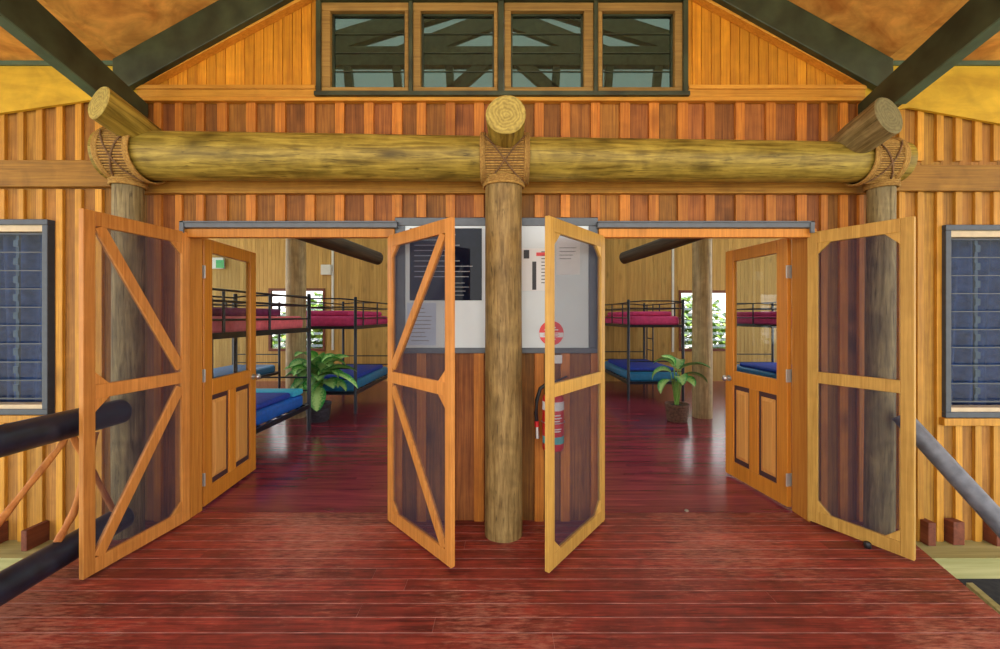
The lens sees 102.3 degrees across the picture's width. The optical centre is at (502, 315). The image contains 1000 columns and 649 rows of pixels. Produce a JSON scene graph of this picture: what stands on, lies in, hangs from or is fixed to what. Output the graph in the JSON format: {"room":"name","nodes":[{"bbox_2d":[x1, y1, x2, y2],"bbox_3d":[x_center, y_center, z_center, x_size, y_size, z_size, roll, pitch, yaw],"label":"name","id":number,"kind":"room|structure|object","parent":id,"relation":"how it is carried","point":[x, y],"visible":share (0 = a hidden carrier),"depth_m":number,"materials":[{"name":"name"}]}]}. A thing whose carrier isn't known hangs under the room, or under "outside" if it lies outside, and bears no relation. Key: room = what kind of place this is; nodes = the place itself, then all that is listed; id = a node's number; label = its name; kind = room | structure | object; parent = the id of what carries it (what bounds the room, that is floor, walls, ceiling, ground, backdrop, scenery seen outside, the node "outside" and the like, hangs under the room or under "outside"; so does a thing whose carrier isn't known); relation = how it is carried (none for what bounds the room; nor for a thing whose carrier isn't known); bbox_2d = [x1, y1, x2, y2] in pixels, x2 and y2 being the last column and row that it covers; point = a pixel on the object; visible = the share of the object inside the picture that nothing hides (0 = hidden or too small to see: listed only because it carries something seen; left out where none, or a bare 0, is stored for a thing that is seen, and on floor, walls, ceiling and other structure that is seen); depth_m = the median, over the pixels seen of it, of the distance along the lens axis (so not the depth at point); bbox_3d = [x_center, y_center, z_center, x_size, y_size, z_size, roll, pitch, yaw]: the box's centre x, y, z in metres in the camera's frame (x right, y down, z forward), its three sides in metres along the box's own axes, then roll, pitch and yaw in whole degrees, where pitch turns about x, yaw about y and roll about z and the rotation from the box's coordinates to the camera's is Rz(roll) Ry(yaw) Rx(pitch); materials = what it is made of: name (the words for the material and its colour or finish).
{"room":"covered porch","nodes":[
{"label":"covered porch","id":0,"kind":"room"},
{"bbox_2d":[207,238,782,380],"bbox_3d":[0.019,-1.210,9.230,14.038,5.400,0.060,0,0,0],"label":"wall","id":1,"kind":"structure","parent":0,"point":[648,278],"depth_m":9.20,"materials":[{"name":"beige wood"}]},
{"bbox_2d":[212,258,224,268],"bbox_3d":[-6.482,-1.198,9.162,0.323,0.251,0.073,0,0,0],"label":"exit sign","id":2,"kind":"object","parent":1,"relation":"attached to","point":[217,263],"visible":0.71,"depth_m":9.13,"materials":[{"name":"green plastic"}]},
{"bbox_2d":[268,288,324,350],"bbox_3d":[-4.703,0.086,9.220,1.287,1.433,0.119,0,0,0],"label":"window","id":3,"kind":"structure","parent":1,"relation":"in","point":[269,289],"depth_m":9.18,"materials":[{"name":"brown wood"}]},
{"bbox_2d":[321,265,331,274],"bbox_3d":[-4.018,-1.050,9.165,0.228,0.228,0.069,0,0,0],"label":"junction box","id":4,"kind":"object","parent":1,"relation":"attached to","point":[325,269],"visible":1,"depth_m":9.13,"materials":[{"name":"white plastic"}]},
{"bbox_2d":[331,251,333,349],"bbox_3d":[-3.881,-0.651,9.187,0.055,2.854,0.024,0,0,0],"label":"conduit","id":5,"kind":"object","parent":1,"relation":"attached to","point":[332,252],"visible":0.56,"depth_m":9.18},
{"bbox_2d":[672,249,673,351],"bbox_3d":[3.873,-0.628,9.187,0.052,2.899,0.024,0,0,0],"label":"conduit","id":6,"kind":"object","parent":1,"relation":"attached to","point":[672,249],"visible":0.56,"depth_m":9.18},
{"bbox_2d":[679,290,725,350],"bbox_3d":[4.657,0.108,9.220,1.287,1.387,0.119,0,0,0],"label":"window","id":7,"kind":"structure","parent":1,"relation":"in","point":[680,291],"depth_m":9.18,"materials":[{"name":"brown wood"}]},
{"bbox_2d":[201,381,792,511],"bbox_3d":[0.000,1.530,6.152,14.000,0.080,6.173,0,0,0],"label":"floor","id":8,"kind":"structure","parent":0,"point":[653,463],"depth_m":4.10,"materials":[{"name":"red wood"}]},
{"bbox_2d":[212,298,280,387],"bbox_3d":[-5.140,0.600,7.420,1.008,1.780,1.997,0,0,0],"label":"bunk bed","id":9,"kind":"object","parent":8,"relation":"on","point":[278,372],"visible":0.16,"depth_m":8.37,"materials":[{"name":"metal"}]},
{"bbox_2d":[213,365,274,377],"bbox_3d":[-5.140,1.085,7.420,0.880,0.165,1.860,0,0,0],"label":"mattress","id":10,"kind":"object","parent":9,"relation":"on","point":[260,369],"visible":0.23,"depth_m":7.78,"materials":[{"name":"blue fabric"}]},
{"bbox_2d":[212,288,310,433],"bbox_3d":[-3.010,0.600,4.280,1.008,1.780,1.997,0,0,0],"label":"bunk bed","id":11,"kind":"object","parent":8,"relation":"on","point":[224,335],"visible":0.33,"depth_m":4.78,"materials":[{"name":"metal"}]},
{"bbox_2d":[212,316,302,332],"bbox_3d":[-3.010,0.085,4.280,0.880,0.165,1.860,0,0,0],"label":"mattress","id":12,"kind":"object","parent":11,"relation":"on","point":[230,326],"visible":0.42,"depth_m":4.24,"materials":[{"name":"fabric"}]},
{"bbox_2d":[212,307,279,315],"bbox_3d":[-3.030,-0.041,4.180,0.720,0.085,1.350,0,0,0],"label":"quilt","id":13,"kind":"object","parent":12,"relation":"on","point":[216,311],"visible":0.37,"depth_m":4.08,"materials":[{"name":"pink fabric"}]},
{"bbox_2d":[256,395,302,425],"bbox_3d":[-3.010,1.085,4.280,0.880,0.165,1.860,0,0,0],"label":"mattress","id":14,"kind":"object","parent":11,"relation":"on","point":[270,412],"visible":0.23,"depth_m":4.61,"materials":[{"name":"blue fabric"}]},
{"bbox_2d":[256,393,289,409],"bbox_3d":[-3.010,0.967,4.200,0.840,0.070,1.450,0,0,0],"label":"blanket","id":15,"kind":"object","parent":14,"relation":"on","point":[263,400],"visible":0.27,"depth_m":4.61,"materials":[{"name":"blue fabric"}]},
{"bbox_2d":[256,389,302,396],"bbox_3d":[-3.010,0.967,5.080,0.870,0.070,0.240,0,0,0],"label":"sheet","id":16,"kind":"object","parent":14,"relation":"on","point":[293,392],"visible":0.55,"depth_m":5.04,"materials":[{"name":"teal fabric"}]},
{"bbox_2d":[285,238,306,418],"bbox_3d":[-3.055,-0.710,5.949,0.278,4.416,0.279,0,0,0],"label":"post","id":17,"kind":"object","parent":8,"relation":"on","point":[295,248],"visible":0.33,"depth_m":5.83,"materials":[{"name":"brown wood"}]},
{"bbox_2d":[284,351,357,422],"bbox_3d":[-2.560,0.978,5.681,0.826,1.024,0.834,0,0,31],"label":"potted plant","id":18,"kind":"object","parent":8,"relation":"on","point":[322,364],"visible":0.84,"depth_m":5.58,"materials":[{"name":"green plant"}]},
{"bbox_2d":[306,297,387,413],"bbox_3d":[-2.730,0.600,7.120,1.008,1.780,1.997,0,0,0],"label":"bunk bed","id":19,"kind":"object","parent":8,"relation":"on","point":[355,327],"visible":0.5,"depth_m":6.24,"materials":[{"name":"metal"}]},
{"bbox_2d":[306,316,387,325],"bbox_3d":[-2.730,0.085,7.120,0.880,0.165,1.860,0,0,0],"label":"mattress","id":20,"kind":"object","parent":19,"relation":"on","point":[315,320],"visible":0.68,"depth_m":6.20,"materials":[{"name":"fabric"}]},
{"bbox_2d":[306,311,381,315],"bbox_3d":[-2.750,-0.041,7.120,0.720,0.085,1.700,0,0,0],"label":"quilt","id":21,"kind":"object","parent":20,"relation":"on","point":[313,313],"visible":0.7,"depth_m":6.28,"materials":[{"name":"fabric"}]},
{"bbox_2d":[323,366,387,390],"bbox_3d":[-2.730,1.085,7.120,0.880,0.165,1.860,0,0,0],"label":"mattress","id":22,"kind":"object","parent":19,"relation":"on","point":[372,376],"visible":0.41,"depth_m":6.62,"materials":[{"name":"blue fabric"}]},
{"bbox_2d":[311,365,382,378],"bbox_3d":[-2.730,0.967,7.040,0.840,0.070,1.450,0,0,0],"label":"blanket","id":23,"kind":"object","parent":22,"relation":"on","point":[362,370],"visible":0.34,"depth_m":6.89,"materials":[{"name":"blue fabric"}]},
{"bbox_2d":[605,299,684,400],"bbox_3d":[2.695,0.600,8.060,1.028,1.780,1.997,0,0,0],"label":"bunk bed","id":24,"kind":"object","parent":8,"relation":"on","point":[627,381],"visible":0.65,"depth_m":7.08,"materials":[{"name":"metal"}]},
{"bbox_2d":[605,361,678,381],"bbox_3d":[2.685,1.085,8.060,0.880,0.165,1.860,0,0,0],"label":"mattress","id":25,"kind":"object","parent":24,"relation":"on","point":[634,376],"visible":0.39,"depth_m":7.14,"materials":[{"name":"blue fabric"}]},
{"bbox_2d":[608,359,674,370],"bbox_3d":[2.685,0.967,7.980,0.840,0.070,1.450,0,0,0],"label":"blanket","id":26,"kind":"object","parent":25,"relation":"on","point":[634,366],"visible":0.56,"depth_m":7.75,"materials":[{"name":"blue fabric"}]},
{"bbox_2d":[605,316,678,324],"bbox_3d":[2.685,0.085,8.060,0.880,0.165,1.860,0,0,0],"label":"mattress","id":27,"kind":"object","parent":24,"relation":"on","point":[634,320],"visible":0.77,"depth_m":7.13,"materials":[{"name":"fabric"}]},
{"bbox_2d":[608,311,670,315],"bbox_3d":[2.665,-0.041,8.060,0.720,0.085,1.700,0,0,0],"label":"quilt","id":28,"kind":"object","parent":27,"relation":"on","point":[632,313],"visible":0.95,"depth_m":7.22,"materials":[{"name":"fabric"}]},
{"bbox_2d":[652,355,709,422],"bbox_3d":[2.489,1.029,5.694,0.645,0.922,0.612,0,0,-11],"label":"potted plant","id":29,"kind":"object","parent":8,"relation":"on","point":[676,411],"visible":1,"depth_m":5.66,"materials":[{"name":"green plant"}]},
{"bbox_2d":[692,238,712,418],"bbox_3d":[2.939,-0.710,5.951,0.274,4.416,0.280,0,0,0],"label":"post","id":30,"kind":"object","parent":8,"relation":"on","point":[702,324],"visible":0.52,"depth_m":5.84,"materials":[{"name":"brown wood"}]},
{"bbox_2d":[737,302,776,362],"bbox_3d":[5.170,0.600,7.470,1.008,1.780,1.997,0,0,0],"label":"bunk bed","id":31,"kind":"object","parent":8,"relation":"on","point":[772,304],"visible":0.15,"depth_m":7.75,"materials":[{"name":"metal"}]},
{"bbox_2d":[737,316,776,324],"bbox_3d":[5.170,0.085,7.470,0.880,0.165,1.860,0,0,0],"label":"mattress","id":32,"kind":"object","parent":31,"relation":"on","point":[739,320],"visible":0.21,"depth_m":7.50,"materials":[{"name":"fabric"}]},
{"bbox_2d":[737,311,776,315],"bbox_3d":[5.150,-0.041,7.470,0.720,0.085,1.700,0,0,0],"label":"quilt","id":33,"kind":"object","parent":32,"relation":"on","point":[766,313],"visible":0.27,"depth_m":7.53,"materials":[{"name":"fabric"}]},
{"bbox_2d":[737,364,776,378],"bbox_3d":[5.170,1.085,7.470,0.880,0.165,1.860,0,0,0],"label":"mattress","id":34,"kind":"object","parent":31,"relation":"on","point":[739,368],"visible":0.05,"depth_m":7.55,"materials":[{"name":"blue fabric"}]},
{"bbox_2d":[740,362,776,372],"bbox_3d":[5.170,0.967,7.390,0.840,0.070,1.450,0,0,0],"label":"blanket","id":35,"kind":"object","parent":34,"relation":"on","point":[765,366],"visible":0.3,"depth_m":7.64,"materials":[{"name":"blue fabric"}]},
{"bbox_2d":[0,512,999,648],"bbox_3d":[0.028,1.525,0.344,5.624,0.070,5.425,0,0,0],"label":"deck","id":36,"kind":"object","parent":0,"point":[214,580],"visible":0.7,"depth_m":2.19,"materials":[{"name":"red wood"}]},
{"bbox_2d":[0,507,133,605],"bbox_3d":[-2.502,1.371,1.777,0.157,0.243,1.778,0,0,0],"label":"rail","id":37,"kind":"object","parent":36,"relation":"on","point":[22,575],"visible":0.67,"depth_m":2.16,"materials":[{"name":"black metal"}]},
{"bbox_2d":[0,439,67,526],"bbox_3d":[-2.469,1.016,1.951,0.036,0.652,0.686,0,0,-2],"label":"brace","id":38,"kind":"object","parent":37,"relation":"on","point":[41,469],"visible":0.96,"depth_m":2.11,"materials":[{"name":"brown wood"}]},
{"bbox_2d":[0,399,131,457],"bbox_3d":[-2.500,0.624,1.765,0.165,0.162,1.746,0,0,0],"label":"handrail","id":39,"kind":"object","parent":38,"relation":"on","point":[27,434],"visible":0.88,"depth_m":2.18,"materials":[{"name":"black metal"}]},
{"bbox_2d":[53,432,98,542],"bbox_3d":[-2.493,0.989,2.347,0.075,0.585,0.202,0,0,18],"label":"brace","id":40,"kind":"object","parent":37,"relation":"on","point":[73,513],"visible":0.53,"depth_m":2.33,"materials":[{"name":"brown wood"}]},
{"bbox_2d":[69,436,114,511],"bbox_3d":[-2.502,0.977,2.469,0.039,0.566,0.266,0,0,3],"label":"brace","id":41,"kind":"object","parent":37,"relation":"on","point":[104,493],"visible":0.53,"depth_m":2.50,"materials":[{"name":"brown wood"}]},
{"bbox_2d":[110,183,144,539],"bbox_3d":[-2.575,0.265,2.771,0.175,2.466,0.178,0,0,0],"label":"log post","id":42,"kind":"object","parent":36,"relation":"on","point":[127,439],"visible":0.56,"depth_m":2.71,"materials":[{"name":"brown wood"}]},
{"bbox_2d":[485,182,521,542],"bbox_3d":[0.004,0.280,2.769,0.259,2.436,0.259,0,0,0],"label":"log post","id":43,"kind":"object","parent":36,"relation":"on","point":[503,200],"visible":0.95,"depth_m":2.66,"materials":[{"name":"brown wood"}]},
{"bbox_2d":[87,131,917,182],"bbox_3d":[0.001,-1.070,2.750,5.472,0.318,0.320,1,0,0],"label":"log beam","id":44,"kind":"structure","parent":43,"relation":"on","point":[156,155],"depth_m":2.63,"materials":[{"name":"brown wood"}]},
{"bbox_2d":[88,87,162,137],"bbox_3d":[-2.433,-1.242,2.666,0.216,0.294,0.578,0,0,1],"label":"log","id":45,"kind":"object","parent":44,"relation":"on","point":[106,107],"visible":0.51,"depth_m":2.47,"materials":[{"name":"brown wood"}]},
{"bbox_2d":[90,127,166,190],"bbox_3d":[-2.537,-1.080,2.749,0.285,0.394,0.373,0,0,0],"label":"rope lashing","id":46,"kind":"object","parent":44,"relation":"attached to","point":[109,151],"visible":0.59,"depth_m":2.60,"materials":[{"name":"brown fabric"}]},
{"bbox_2d":[480,132,529,189],"bbox_3d":[0.012,-1.058,2.749,0.325,0.364,0.343,0,0,0],"label":"rope lashing","id":47,"kind":"object","parent":44,"relation":"attached to","point":[511,164],"visible":0.84,"depth_m":2.61,"materials":[{"name":"brown fabric"}]},
{"bbox_2d":[486,95,525,147],"bbox_3d":[0.020,-1.204,2.680,0.244,0.266,0.531,0,0,1],"label":"log","id":48,"kind":"object","parent":44,"relation":"on","point":[506,114],"visible":0.62,"depth_m":2.42,"materials":[{"name":"brown wood"}]},
{"bbox_2d":[829,97,902,152],"bbox_3d":[2.336,-1.167,2.666,0.236,0.323,0.583,0,0,3],"label":"log","id":49,"kind":"object","parent":44,"relation":"on","point":[881,120],"visible":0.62,"depth_m":2.46,"materials":[{"name":"brown wood"}]},
{"bbox_2d":[843,137,910,192],"bbox_3d":[2.551,-1.037,2.749,0.292,0.336,0.315,0,0,0],"label":"rope lashing","id":50,"kind":"object","parent":44,"relation":"attached to","point":[893,156],"visible":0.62,"depth_m":2.62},
{"bbox_2d":[863,185,896,534],"bbox_3d":[2.592,0.280,2.770,0.165,2.436,0.163,0,0,0],"label":"log post","id":51,"kind":"object","parent":36,"relation":"on","point":[879,475],"visible":0.75,"depth_m":2.71,"materials":[{"name":"brown wood"}]},
{"bbox_2d":[892,415,999,537],"bbox_3d":[2.928,1.403,2.152,0.106,1.568,1.248,0,0,-34],"label":"handrail","id":52,"kind":"object","parent":51,"relation":"attached to","point":[962,482],"visible":0.75,"depth_m":2.40,"materials":[{"name":"grey metal"}]},
{"bbox_2d":[966,583,999,613],"bbox_3d":[2.510,1.635,1.780,0.037,0.150,1.253,0,0,21],"label":"joist","id":53,"kind":"object","parent":36,"relation":"attached to","point":[971,586],"visible":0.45,"depth_m":2.24,"materials":[{"name":"beige wood"}]},
{"bbox_2d":[0,0,999,541],"bbox_3d":[0.000,-0.856,2.990,13.798,4.983,0.141,0,0,0],"label":"wall","id":54,"kind":"structure","parent":0,"point":[841,263],"depth_m":2.94,"materials":[{"name":"brown wood"}]},
{"bbox_2d":[0,540,53,570],"bbox_3d":[-4.880,1.705,2.840,4.040,0.140,0.240,0,0,0],"label":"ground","id":55,"kind":"structure","parent":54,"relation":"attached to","point":[11,553],"depth_m":2.79,"materials":[{"name":"beige"}]},
{"bbox_2d":[0,521,7,543],"bbox_3d":[-3.625,1.562,2.867,0.040,0.144,0.144,0,0,0],"label":"joist","id":56,"kind":"object","parent":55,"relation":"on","point":[4,528],"visible":0.76,"depth_m":2.91,"materials":[{"name":"brown wood"}]},
{"bbox_2d":[21,521,48,550],"bbox_3d":[-3.325,1.562,2.867,0.040,0.144,0.144,0,0,0],"label":"joist","id":57,"kind":"object","parent":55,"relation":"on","point":[35,535],"visible":1,"depth_m":2.85,"materials":[{"name":"brown wood"}]},
{"bbox_2d":[0,219,54,422],"bbox_3d":[-3.714,0.035,2.940,0.932,1.461,0.120,0,0,0],"label":"window","id":58,"kind":"structure","parent":54,"relation":"in","point":[10,412],"depth_m":2.91,"materials":[{"name":"grey metal"}]},
{"bbox_2d":[0,160,110,187],"bbox_3d":[-4.752,-1.025,2.915,4.296,0.190,0.050,0,0,0],"label":"trim","id":59,"kind":"structure","parent":54,"relation":"attached to","point":[13,173],"depth_m":2.89,"materials":[{"name":"brown wood"}]},
{"bbox_2d":[0,60,112,65],"bbox_3d":[-4.820,-1.810,2.886,4.160,0.030,0.016,0,0,0],"label":"trim","id":60,"kind":"structure","parent":54,"relation":"attached to","point":[2,62],"depth_m":2.88,"materials":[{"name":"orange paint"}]},
{"bbox_2d":[0,66,146,114],"bbox_3d":[-4.740,-1.528,2.906,4.320,0.595,0.022,0,0,0],"label":"frieze panel","id":61,"kind":"object","parent":54,"relation":"attached to","point":[22,88],"visible":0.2,"depth_m":2.90,"materials":[{"name":"yellow paint"}]},
{"bbox_2d":[0,0,147,117],"bbox_3d":[-2.583,-1.652,2.125,0.073,0.666,1.550,0,0,0],"label":"roof beam","id":62,"kind":"structure","parent":54,"relation":"attached to","point":[29,22],"depth_m":2.32,"materials":[{"name":"green paint"}]},
{"bbox_2d":[79,208,189,579],"bbox_3d":[-2.314,0.435,2.579,0.030,2.070,0.675,0,0,6],"label":"screen door","id":63,"kind":"structure","parent":54,"relation":"in","point":[94,390],"depth_m":2.41,"materials":[{"name":"brown wood"}]},
{"bbox_2d":[202,238,260,506],"bbox_3d":[-2.358,0.432,3.478,0.168,2.075,0.797,0,0,-5],"label":"door","id":64,"kind":"structure","parent":54,"relation":"in","point":[228,401],"depth_m":3.42,"materials":[{"name":"orange wood"}]},
{"bbox_2d":[177,221,398,521],"bbox_3d":[-1.548,0.407,2.970,1.588,2.165,0.230,0,0,0],"label":"door frame","id":65,"kind":"structure","parent":54,"relation":"attached to","point":[196,230],"depth_m":2.90,"materials":[{"name":"orange wood"}]},
{"bbox_2d":[388,217,454,567],"bbox_3d":[-0.557,0.446,2.635,0.030,2.048,0.771,0,0,-43],"label":"screen door","id":66,"kind":"structure","parent":54,"relation":"in","point":[443,548],"depth_m":2.54,"materials":[{"name":"orange wood"}]},
{"bbox_2d":[395,218,597,352],"bbox_3d":[-0.047,-0.221,2.925,1.466,0.981,0.029,0,0,0],"label":"notice board","id":67,"kind":"object","parent":54,"relation":"attached to","point":[576,296],"visible":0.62,"depth_m":2.92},
{"bbox_2d":[407,303,435,344],"bbox_3d":[-0.589,0.058,2.917,0.208,0.306,0.005,0,0,0],"label":"notice sheet","id":68,"kind":"object","parent":67,"relation":"attached to","point":[424,329],"visible":0.73,"depth_m":2.92,"materials":[{"name":"white paper"}]},
{"bbox_2d":[410,228,481,299],"bbox_3d":[-0.414,-0.374,2.917,0.522,0.522,0.005,0,0,0],"label":"notice sheet","id":69,"kind":"object","parent":67,"relation":"attached to","point":[468,241],"visible":0.62,"depth_m":2.92,"materials":[{"name":"grey paper"}]},
{"bbox_2d":[522,248,544,290],"bbox_3d":[0.233,-0.336,2.917,0.204,0.306,0.005,0,0,0],"label":"notice sheet","id":70,"kind":"object","parent":67,"relation":"attached to","point":[533,259],"visible":0.71,"depth_m":2.92,"materials":[{"name":"white paper"}]},
{"bbox_2d":[524,250,528,258],"bbox_3d":[0.170,-0.447,2.915,0.040,0.062,0.001,0,0,0],"label":"picture","id":71,"kind":"object","parent":70,"relation":"attached to","point":[526,252],"depth_m":2.91},
{"bbox_2d":[532,262,535,289],"bbox_3d":[0.226,-0.292,2.915,0.029,0.204,0.001,0,0,0],"label":"picture","id":72,"kind":"object","parent":70,"relation":"attached to","point":[533,263],"depth_m":2.91},
{"bbox_2d":[539,322,563,344],"bbox_3d":[0.350,0.124,2.916,0.178,0.178,0.006,0,0,0],"label":"round sign","id":73,"kind":"object","parent":67,"relation":"attached to","point":[559,332],"visible":0.58,"depth_m":2.92,"materials":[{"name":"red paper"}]},
{"bbox_2d":[556,237,579,274],"bbox_3d":[0.472,-0.434,2.917,0.171,0.270,0.005,0,0,0],"label":"notice sheet","id":74,"kind":"object","parent":67,"relation":"attached to","point":[567,249],"visible":0.93,"depth_m":2.92,"materials":[{"name":"white paper"}]},
{"bbox_2d":[135,0,866,103],"bbox_3d":[-0.009,-2.313,2.909,5.243,1.535,0.062,0,0,0],"label":"trim","id":75,"kind":"structure","parent":54,"relation":"attached to","point":[150,92],"depth_m":2.89,"materials":[{"name":"wood"}]},
{"bbox_2d":[314,0,689,96],"bbox_3d":[-0.007,-1.929,2.933,2.680,0.710,0.135,0,0,0],"label":"window","id":76,"kind":"structure","parent":54,"relation":"in","point":[502,13],"depth_m":2.90,"materials":[{"name":"green paint"}]},
{"bbox_2d":[145,181,865,194],"bbox_3d":[0.020,-0.934,2.917,5.280,0.102,0.045,0,0,0],"label":"trim","id":77,"kind":"structure","parent":54,"relation":"attached to","point":[169,187],"depth_m":2.90,"materials":[{"name":"brown wood"}]},
{"bbox_2d":[534,375,567,451],"bbox_3d":[0.340,0.679,2.831,0.189,0.519,0.180,0,0,-44],"label":"fire extinguisher","id":78,"kind":"object","parent":54,"relation":"attached to","point":[559,400],"visible":0.5,"depth_m":2.79,"materials":[{"name":"red metal"}]},
{"bbox_2d":[555,355,561,363],"bbox_3d":[0.367,0.312,2.911,0.120,0.062,0.012,0,0,0],"label":"wall plate","id":79,"kind":"object","parent":54,"relation":"attached to","point":[558,358],"visible":0.44,"depth_m":2.90,"materials":[{"name":"white plastic"}]},
{"bbox_2d":[545,216,604,572],"bbox_3d":[0.488,0.448,2.612,0.030,2.045,0.767,0,0,38],"label":"screen door","id":80,"kind":"structure","parent":54,"relation":"in","point":[555,553],"depth_m":2.37,"materials":[{"name":"brown wood"}]},
{"bbox_2d":[596,221,816,521],"bbox_3d":[1.464,0.407,2.970,1.577,2.165,0.230,0,0,0],"label":"door frame","id":81,"kind":"structure","parent":54,"relation":"attached to","point":[799,231],"depth_m":2.94,"materials":[{"name":"orange wood"}]},
{"bbox_2d":[722,238,791,506],"bbox_3d":[2.161,0.432,3.441,0.168,2.075,0.725,0,0,-7],"label":"door","id":82,"kind":"structure","parent":54,"relation":"in","point":[758,408],"depth_m":3.35,"materials":[{"name":"orange wood"}]},
{"bbox_2d":[807,216,915,560],"bbox_3d":[2.325,0.445,2.659,0.070,2.090,0.561,0,0,-29],"label":"screen door","id":83,"kind":"structure","parent":54,"relation":"in","point":[902,542],"depth_m":2.53,"materials":[{"name":"brown wood"}]},
{"bbox_2d":[858,0,999,114],"bbox_3d":[2.583,-1.652,2.125,0.073,0.666,1.550,0,0,0],"label":"roof beam","id":84,"kind":"structure","parent":54,"relation":"attached to","point":[976,22],"depth_m":2.35,"materials":[{"name":"green paint"}]},
{"bbox_2d":[859,66,999,125],"bbox_3d":[4.740,-1.482,2.906,4.320,0.685,0.022,0,0,0],"label":"frieze panel","id":85,"kind":"object","parent":54,"relation":"attached to","point":[972,93],"visible":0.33,"depth_m":2.90,"materials":[{"name":"yellow paint"}]},
{"bbox_2d":[893,60,999,65],"bbox_3d":[4.820,-1.810,2.886,4.160,0.030,0.016,0,0,0],"label":"trim","id":86,"kind":"structure","parent":54,"relation":"attached to","point":[895,62],"depth_m":2.88,"materials":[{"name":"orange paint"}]},
{"bbox_2d":[897,165,999,191],"bbox_3d":[4.781,-0.993,2.915,4.237,0.185,0.050,0,0,0],"label":"trim","id":87,"kind":"structure","parent":54,"relation":"attached to","point":[924,178],"depth_m":2.89,"materials":[{"name":"brown wood"}]},
{"bbox_2d":[916,540,999,578],"bbox_3d":[4.880,1.705,2.840,4.040,0.140,0.240,0,0,0],"label":"bearer","id":88,"kind":"object","parent":54,"relation":"attached to","point":[971,560],"visible":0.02,"depth_m":2.72,"materials":[{"name":"beige wood"}]},
{"bbox_2d":[920,518,935,545],"bbox_3d":[3.047,1.552,2.900,0.055,0.164,0.079,0,0,0],"label":"joist","id":89,"kind":"object","parent":88,"relation":"on","point":[927,527],"visible":1,"depth_m":2.87,"materials":[{"name":"brown wood"}]},
{"bbox_2d":[944,518,964,544],"bbox_3d":[3.250,1.552,2.905,0.080,0.164,0.069,0,0,0],"label":"joist","id":90,"kind":"object","parent":88,"relation":"on","point":[954,529],"visible":1,"depth_m":2.87,"materials":[{"name":"brown wood"}]},
{"bbox_2d":[983,521,999,545],"bbox_3d":[3.540,1.552,2.897,0.080,0.164,0.084,0,0,0],"label":"joist","id":91,"kind":"object","parent":88,"relation":"on","point":[989,535],"visible":0.5,"depth_m":2.90,"materials":[{"name":"brown wood"}]},
{"bbox_2d":[939,225,999,425],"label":"window","id":92,"kind":"structure","parent":54,"relation":"in","point":[952,415],"depth_m":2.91,"materials":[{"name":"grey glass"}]},
{"bbox_2d":[0,0,999,59],"bbox_3d":[0.000,-2.851,0.420,14.400,2.083,5.240,0,0,0],"label":"ceiling","id":93,"kind":"structure","parent":0,"point":[119,26],"depth_m":2.71,"materials":[{"name":"brown wood"}]},
{"bbox_2d":[113,0,293,89],"bbox_3d":[-1.380,-2.447,2.865,2.750,1.780,0.050,0,0,0],"label":"rafter","id":94,"kind":"object","parent":93,"relation":"attached to","point":[221,19],"visible":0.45,"depth_m":2.84,"materials":[{"name":"green paint"}]},
{"bbox_2d":[712,0,892,89],"bbox_3d":[1.380,-2.447,2.865,2.750,1.780,0.050,0,0,0],"label":"rafter","id":95,"kind":"object","parent":93,"relation":"attached to","point":[784,19],"visible":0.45,"depth_m":2.84,"materials":[{"name":"green paint"}]},
{"bbox_2d":[336,19,668,86],"bbox_3d":[0.000,-3.255,6.150,14.400,2.290,6.300,0,0,0],"label":"ceiling","id":96,"kind":"structure","parent":0,"point":[361,79],"depth_m":6.26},
{"bbox_2d":[336,19,668,86],"bbox_3d":[0.000,-3.006,4.600,6.460,1.586,0.090,0,0,0],"label":"roof truss","id":97,"kind":"object","parent":96,"relation":"attached to","point":[344,43],"visible":0.48,"depth_m":4.56,"materials":[{"name":"wood"}]},
{"bbox_2d":[958,579,999,604],"bbox_3d":[0.000,2.835,3.850,14.000,0.030,11.500,0,0,0],"label":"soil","id":98,"kind":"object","parent":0,"point":[991,587],"depth_m":4.22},
{"bbox_3d":[0.000,-1.160,3.070,14.000,5.300,0.020,0,0,0],"label":"wall","id":99,"kind":"structure","parent":0,"visible":0},
{"bbox_2d":[0,235,41,401],"bbox_3d":[-3.705,0.017,3.142,0.996,1.566,0.104,0,0,0],"label":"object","id":100,"kind":"structure","parent":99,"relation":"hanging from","point":[29,243],"depth_m":3.14,"materials":[{"name":"blue glass"}]},
{"bbox_2d":[295,238,382,264],"bbox_3d":[-1.954,-0.823,4.042,0.172,0.382,2.111,0,0,23],"label":"log beam","id":101,"kind":"structure","parent":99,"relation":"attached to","point":[340,245],"depth_m":4.46,"materials":[{"name":"brown wood"}]},
{"bbox_2d":[619,238,705,263],"bbox_3d":[1.928,-0.827,4.041,0.162,0.366,2.129,0,0,-24],"label":"log beam","id":102,"kind":"structure","parent":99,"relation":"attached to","point":[660,245],"depth_m":4.47,"materials":[{"name":"brown wood"}]},
{"bbox_3d":[0.000,2.890,0.000,80.000,0.100,80.000,0,0,0],"label":"ground","id":103,"kind":"structure","parent":0,"visible":0},
{"bbox_2d":[273,292,322,347],"bbox_3d":[-5.143,1.147,11.793,3.865,3.832,2.650,0,0,0],"label":"shrub","id":104,"kind":"object","parent":103,"relation":"on","point":[316,334],"visible":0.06,"depth_m":11.29,"materials":[{"name":"green plant"}]},
{"bbox_2d":[681,295,725,347],"bbox_3d":[5.179,1.120,11.754,3.877,3.737,2.638,0,0,0],"label":"shrub","id":105,"kind":"object","parent":103,"relation":"on","point":[719,330],"visible":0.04,"depth_m":11.31,"materials":[{"name":"green plant"}]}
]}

